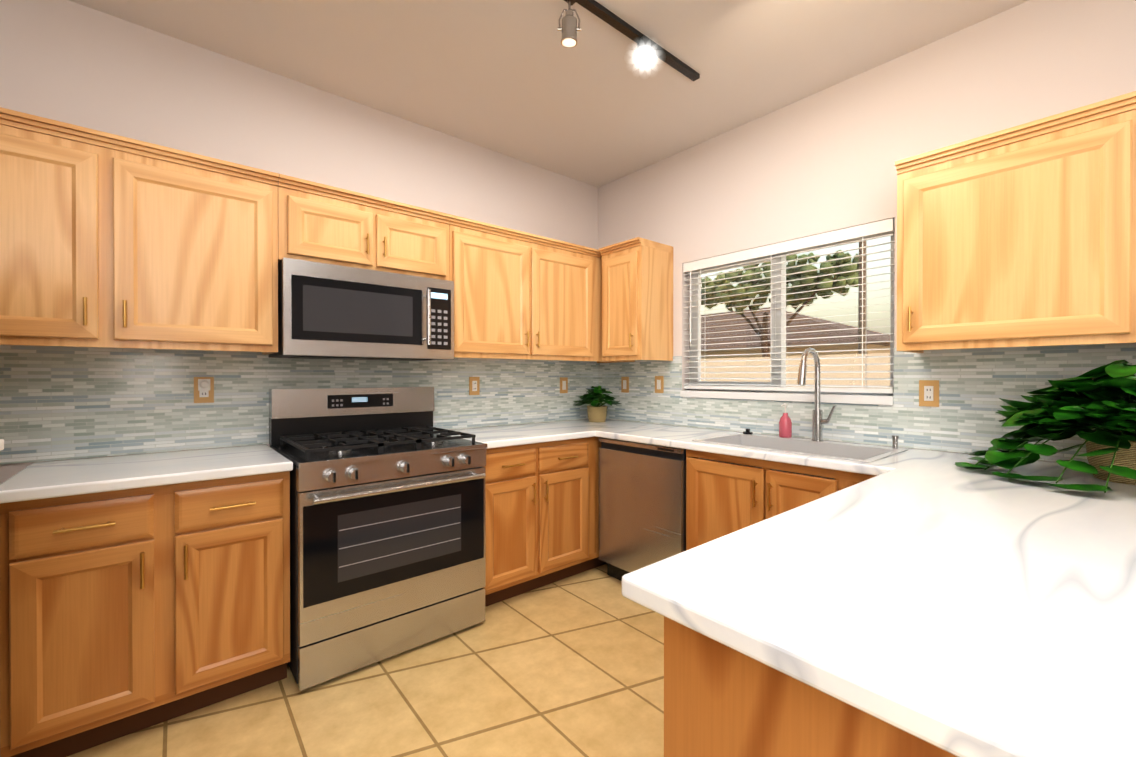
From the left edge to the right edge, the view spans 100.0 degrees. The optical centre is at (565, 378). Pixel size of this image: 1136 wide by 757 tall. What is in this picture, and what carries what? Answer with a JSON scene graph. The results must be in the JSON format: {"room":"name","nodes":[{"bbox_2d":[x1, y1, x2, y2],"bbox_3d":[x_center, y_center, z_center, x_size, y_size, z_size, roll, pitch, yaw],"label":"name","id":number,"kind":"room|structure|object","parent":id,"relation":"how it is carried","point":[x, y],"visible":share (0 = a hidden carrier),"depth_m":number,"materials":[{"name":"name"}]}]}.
{"room":"kitchen","nodes":[
{"label":"kitchen","id":0,"kind":"room"},
{"bbox_2d":[0,0,597,483],"bbox_3d":[-1.263,-0.149,2.682,4.180,2.780,0.160,0,0,-40],"label":"wall","id":1,"kind":"structure","parent":0,"point":[72,62],"depth_m":2.33,"materials":[{"name":"white paint"}]},
{"bbox_2d":[0,107,278,354],"bbox_3d":[-1.801,-0.509,1.867,1.128,0.786,0.384,0,0,-40],"label":"upper cabinet","id":2,"kind":"object","parent":1,"relation":"attached to","point":[108,240],"visible":1,"depth_m":1.79,"materials":[{"name":"brown wood"}]},
{"bbox_2d":[0,345,595,464],"bbox_3d":[-1.052,0.087,2.751,3.450,0.474,0.008,0,0,-40],"label":"backsplash","id":3,"kind":"structure","parent":1,"relation":"attached to","point":[60,403],"depth_m":2.19,"materials":[{"name":"tile"}]},
{"bbox_2d":[194,377,213,402],"bbox_3d":[-1.664,0.053,2.196,0.074,0.120,0.050,0,0,-40],"label":"electrical outlet","id":4,"kind":"object","parent":3,"relation":"attached to","point":[203,389],"visible":1,"depth_m":2.20,"materials":[{"name":"brown wood"}]},
{"bbox_2d":[469,377,479,394],"bbox_3d":[-0.595,0.049,3.124,0.074,0.120,0.010,0,0,-40],"label":"electrical outlet","id":5,"kind":"object","parent":3,"relation":"attached to","point":[474,385],"visible":1,"depth_m":3.12,"materials":[{"name":"brown wood"}]},
{"bbox_2d":[560,377,567,392],"bbox_3d":[-0.009,0.051,3.615,0.074,0.120,0.013,0,0,-40],"label":"electrical outlet","id":6,"kind":"object","parent":3,"relation":"attached to","point":[563,384],"visible":1,"depth_m":3.61,"materials":[{"name":"brown wood"}]},
{"bbox_2d":[278,174,451,280],"bbox_3d":[-1.052,-0.719,2.497,0.828,0.371,0.384,0,0,-40],"label":"upper cabinet","id":7,"kind":"object","parent":1,"relation":"attached to","point":[322,223],"visible":0.88,"depth_m":2.33,"materials":[{"name":"brown wood"}]},
{"bbox_2d":[268,257,453,360],"bbox_3d":[-1.028,-0.316,2.473,0.814,0.429,0.456,0,0,-40],"label":"microwave","id":8,"kind":"object","parent":7,"relation":"attached to","point":[328,311],"visible":1,"depth_m":2.29,"materials":[{"name":"silver metal"}]},
{"bbox_2d":[449,215,596,360],"bbox_3d":[-0.330,-0.516,3.128,1.085,0.750,0.351,0,0,-40],"label":"upper cabinet","id":9,"kind":"object","parent":1,"relation":"attached to","point":[522,295],"depth_m":2.95,"materials":[{"name":"brown wood"}]},
{"bbox_2d":[581,251,616,362],"bbox_3d":[0.231,-0.518,3.601,0.382,0.750,0.351,0,0,-40],"label":"upper cabinet","id":10,"kind":"object","parent":1,"relation":"attached to","point":[599,258],"depth_m":3.41,"materials":[{"name":"brown wood"}]},
{"bbox_2d":[67,564,663,756],"bbox_3d":[0.593,1.311,0.486,4.180,0.120,5.920,0,0,-40],"label":"floor","id":11,"kind":"structure","parent":0,"point":[572,666],"depth_m":1.84,"materials":[{"name":"tile"}]},
{"bbox_2d":[0,439,3,450],"bbox_3d":[-1.180,0.373,0.381,0.917,1.757,0.930,0,0,-40],"label":"refrigerator","id":12,"kind":"object","parent":11,"relation":"on","point":[1,444],"visible":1,"depth_m":0.98,"materials":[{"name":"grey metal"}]},
{"bbox_2d":[0,471,289,756],"bbox_3d":[-1.581,0.806,1.885,0.770,0.876,0.650,0,0,-40],"label":"base cabinet","id":13,"kind":"object","parent":11,"relation":"on","point":[125,612],"visible":1,"depth_m":1.62,"materials":[{"name":"brown wood"}]},
{"bbox_2d":[0,444,292,503],"bbox_3d":[-1.585,0.348,1.880,0.790,0.038,0.636,0,0,-40],"label":"countertop","id":14,"kind":"structure","parent":13,"relation":"on","point":[45,480],"depth_m":1.73,"materials":[{"name":"stone"}]},
{"bbox_2d":[269,387,486,690],"bbox_3d":[-0.918,0.647,2.365,0.837,1.190,0.751,0,0,-40],"label":"gas range","id":15,"kind":"object","parent":11,"relation":"on","point":[387,526],"visible":1,"depth_m":2.12,"materials":[{"name":"silver metal"}]},
{"bbox_2d":[483,437,590,606],"bbox_3d":[-0.343,0.802,2.949,0.764,0.876,0.617,0,0,-40],"label":"base cabinet","id":16,"kind":"object","parent":11,"relation":"on","point":[542,514],"depth_m":2.72,"materials":[{"name":"brown wood"}]},
{"bbox_2d":[438,423,593,448],"bbox_3d":[-0.328,0.344,2.937,0.785,0.038,0.641,0,0,-40],"label":"countertop","id":17,"kind":"structure","parent":16,"relation":"on","point":[520,434],"depth_m":2.86,"materials":[{"name":"stone"}]},
{"bbox_2d":[591,437,606,568],"bbox_3d":[0.201,0.799,3.408,0.684,0.876,0.617,0,0,-40],"label":"base cabinet","id":18,"kind":"object","parent":11,"relation":"on","point":[595,444],"depth_m":3.02,"materials":[{"name":"brown wood"}]},
{"bbox_2d":[544,419,1135,490],"bbox_3d":[0.997,0.346,2.484,0.644,0.038,3.041,0,0,-40],"label":"countertop","id":19,"kind":"structure","parent":18,"relation":"on","point":[681,437],"depth_m":2.09,"materials":[{"name":"stone"}]},
{"bbox_2d":[574,386,620,421],"bbox_3d":[0.232,0.187,3.553,0.368,0.268,0.368,0,0,-40],"label":"potted plant","id":20,"kind":"object","parent":19,"relation":"on","point":[596,412],"visible":1,"depth_m":3.50,"materials":[{"name":"green plant"}]},
{"bbox_2d":[779,403,791,437],"bbox_3d":[1.203,0.231,2.610,0.078,0.188,0.064,0,0,-40],"label":"soap dispenser","id":21,"kind":"object","parent":19,"relation":"on","point":[785,426],"visible":0.85,"depth_m":2.59,"materials":[{"name":"red"}]},
{"bbox_2d":[692,433,908,478],"bbox_3d":[1.121,0.427,2.339,0.510,0.209,0.820,0,0,-40],"label":"sink","id":22,"kind":"object","parent":19,"relation":"in","point":[853,452],"visible":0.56,"depth_m":2.41,"materials":[{"name":"white ceramic"}]},
{"bbox_2d":[743,429,752,433],"bbox_3d":[1.056,0.306,2.755,0.052,0.030,0.052,0,0,-40],"label":"stopper","id":23,"kind":"object","parent":22,"relation":"on","point":[747,431],"visible":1,"depth_m":2.74,"materials":[{"name":"black rubber"}]},
{"bbox_2d":[892,435,898,448],"bbox_3d":[1.524,0.293,2.201,0.028,0.060,0.028,0,0,-40],"label":"sprayer","id":24,"kind":"object","parent":22,"relation":"on","point":[895,438],"visible":1,"depth_m":2.19,"materials":[{"name":"silver metal"}]},
{"bbox_2d":[797,348,835,441],"bbox_3d":[1.252,0.083,2.375,0.236,0.478,0.118,0,0,-40],"label":"faucet","id":25,"kind":"object","parent":19,"relation":"on","point":[818,421],"visible":1,"depth_m":2.44,"materials":[{"name":"silver metal"}]},
{"bbox_2d":[955,360,1135,492],"bbox_3d":[1.755,0.134,1.509,0.730,0.391,0.788,0,0,-40],"label":"pothos plant","id":26,"kind":"object","parent":19,"relation":"on","point":[1099,399],"visible":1,"depth_m":1.53,"materials":[{"name":"green plant"}]},
{"bbox_2d":[599,438,685,580],"bbox_3d":[0.639,0.804,2.921,0.609,0.872,0.623,0,0,-40],"label":"dishwasher","id":27,"kind":"object","parent":11,"relation":"on","point":[642,505],"visible":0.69,"depth_m":2.71,"materials":[{"name":"silver metal"}]},
{"bbox_2d":[686,449,874,549],"bbox_3d":[1.124,0.804,2.340,0.650,0.876,0.875,0,0,-40],"label":"base cabinet","id":28,"kind":"object","parent":11,"relation":"on","point":[723,499],"visible":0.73,"depth_m":2.25,"materials":[{"name":"brown wood"}]},
{"bbox_2d":[664,616,956,756],"bbox_3d":[0.512,0.811,0.793,0.514,0.876,0.502,0,0,-40],"label":"base cabinet","id":29,"kind":"object","parent":11,"relation":"on","point":[721,700],"visible":0.1,"depth_m":0.67,"materials":[{"name":"brown wood"}]},
{"bbox_2d":[622,463,1135,756],"bbox_3d":[0.907,0.353,0.964,1.440,0.038,0.833,0,0,-40],"label":"countertop","id":30,"kind":"structure","parent":29,"relation":"on","point":[941,600],"depth_m":0.72,"materials":[{"name":"stone"}]},
{"bbox_2d":[69,0,1028,187],"bbox_3d":[0.593,-1.589,0.473,4.180,0.120,5.920,0,0,-40],"label":"ceiling","id":31,"kind":"structure","parent":0,"point":[597,105],"depth_m":2.27,"materials":[{"name":"white paint"}]},
{"bbox_2d":[558,0,699,80],"bbox_3d":[0.329,-1.430,2.099,0.930,0.212,0.139,0,0,-40],"label":"track light","id":32,"kind":"object","parent":31,"relation":"attached to","point":[647,48],"visible":1,"depth_m":2.05,"materials":[{"name":"black metal"}]},
{"bbox_2d":[598,0,1135,462],"bbox_3d":[2.130,-0.145,1.775,0.160,2.780,5.600,0,0,-40],"label":"wall","id":33,"kind":"structure","parent":0,"point":[822,161],"depth_m":2.40,"materials":[{"name":"white paint"}]},
{"bbox_2d":[599,237,672,361],"bbox_3d":[0.481,-0.515,3.303,0.384,0.786,0.365,0,0,-40],"label":"upper cabinet","id":34,"kind":"object","parent":33,"relation":"attached to","point":[637,298],"visible":1,"depth_m":3.18,"materials":[{"name":"brown wood"}]},
{"bbox_2d":[680,235,894,404],"bbox_3d":[1.233,-0.327,2.804,0.155,0.904,1.229,0,0,-40],"label":"window","id":35,"kind":"structure","parent":33,"relation":"in","point":[855,398],"depth_m":2.81,"materials":[{"name":"white plastic"}]},
{"bbox_2d":[683,218,894,392],"bbox_3d":[1.217,-0.354,2.789,0.064,0.848,1.214,0,0,-40],"label":"window blinds","id":36,"kind":"object","parent":35,"relation":"attached to","point":[868,231],"visible":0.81,"depth_m":2.66,"materials":[{"name":"white plastic"}]},
{"bbox_2d":[596,343,1135,463],"bbox_3d":[1.264,0.088,2.674,0.008,0.474,3.090,0,0,-40],"label":"backsplash","id":37,"kind":"structure","parent":33,"relation":"attached to","point":[972,382],"depth_m":2.22,"materials":[{"name":"tile"}]},
{"bbox_2d":[621,377,628,392],"bbox_3d":[0.453,0.046,3.619,0.013,0.120,0.074,0,0,-40],"label":"electrical outlet","id":38,"kind":"object","parent":37,"relation":"attached to","point":[624,384],"visible":1,"depth_m":3.61,"materials":[{"name":"brown wood"}]},
{"bbox_2d":[655,376,663,392],"bbox_3d":[0.662,0.043,3.370,0.013,0.120,0.074,0,0,-40],"label":"electrical outlet","id":39,"kind":"object","parent":37,"relation":"attached to","point":[659,384],"visible":1,"depth_m":3.36,"materials":[{"name":"brown wood"}]},
{"bbox_2d":[919,380,938,406],"bbox_3d":[1.666,0.068,2.182,0.010,0.120,0.074,0,0,-40],"label":"electrical outlet","id":40,"kind":"object","parent":37,"relation":"attached to","point":[928,392],"visible":1,"depth_m":2.18,"materials":[{"name":"brown wood"}]},
{"bbox_2d":[895,95,1122,350],"bbox_3d":[1.718,-0.511,1.861,0.351,0.750,0.635,0,0,-40],"label":"upper cabinet","id":41,"kind":"object","parent":33,"relation":"attached to","point":[1022,235],"depth_m":1.71,"materials":[{"name":"brown wood"}]},
{"bbox_2d":[1123,91,1135,342],"bbox_3d":[2.137,-0.508,1.364,0.351,0.750,0.665,0,0,-40],"label":"upper cabinet","id":42,"kind":"object","parent":33,"relation":"attached to","point":[1129,100],"depth_m":1.51,"materials":[{"name":"brown wood"}]},
{"label":"outside","id":43,"kind":"structure","parent":0,"visible":0},
{"bbox_3d":[23.266,1.372,23.255,59.840,0.150,60.000,0,0,-40],"label":"ground","id":44,"kind":"structure","parent":43,"visible":0},
{"bbox_2d":[701,249,858,356],"bbox_3d":[5.578,-1.046,13.055,2.506,4.790,4.673,0,0,-40],"label":"tree","id":45,"kind":"object","parent":44,"relation":"on","point":[793,302],"depth_m":12.31,"materials":[{"name":"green plant"}]},
{"bbox_2d":[701,353,889,388],"bbox_3d":[4.285,0.479,8.563,0.200,1.770,30.000,0,0,-40],"label":"fence","id":46,"kind":"object","parent":44,"relation":"on","point":[812,375],"depth_m":8.36,"materials":[{"name":"beige"}]},
{"bbox_2d":[701,307,889,358],"bbox_3d":[6.988,-1.044,26.919,13.200,4.650,22.600,0,0,-40],"label":"neighbouring house","id":47,"kind":"structure","parent":44,"relation":"on","point":[789,330],"depth_m":17.96,"materials":[{"name":"beige"}]},
{"bbox_2d":[858,241,866,353],"bbox_3d":[6.640,-3.470,10.530,0.540,9.650,1.800,0,0,-40],"label":"utility pole","id":48,"kind":"object","parent":44,"relation":"on","point":[860,303],"depth_m":10.37,"materials":[{"name":"brown wood"}]}
]}

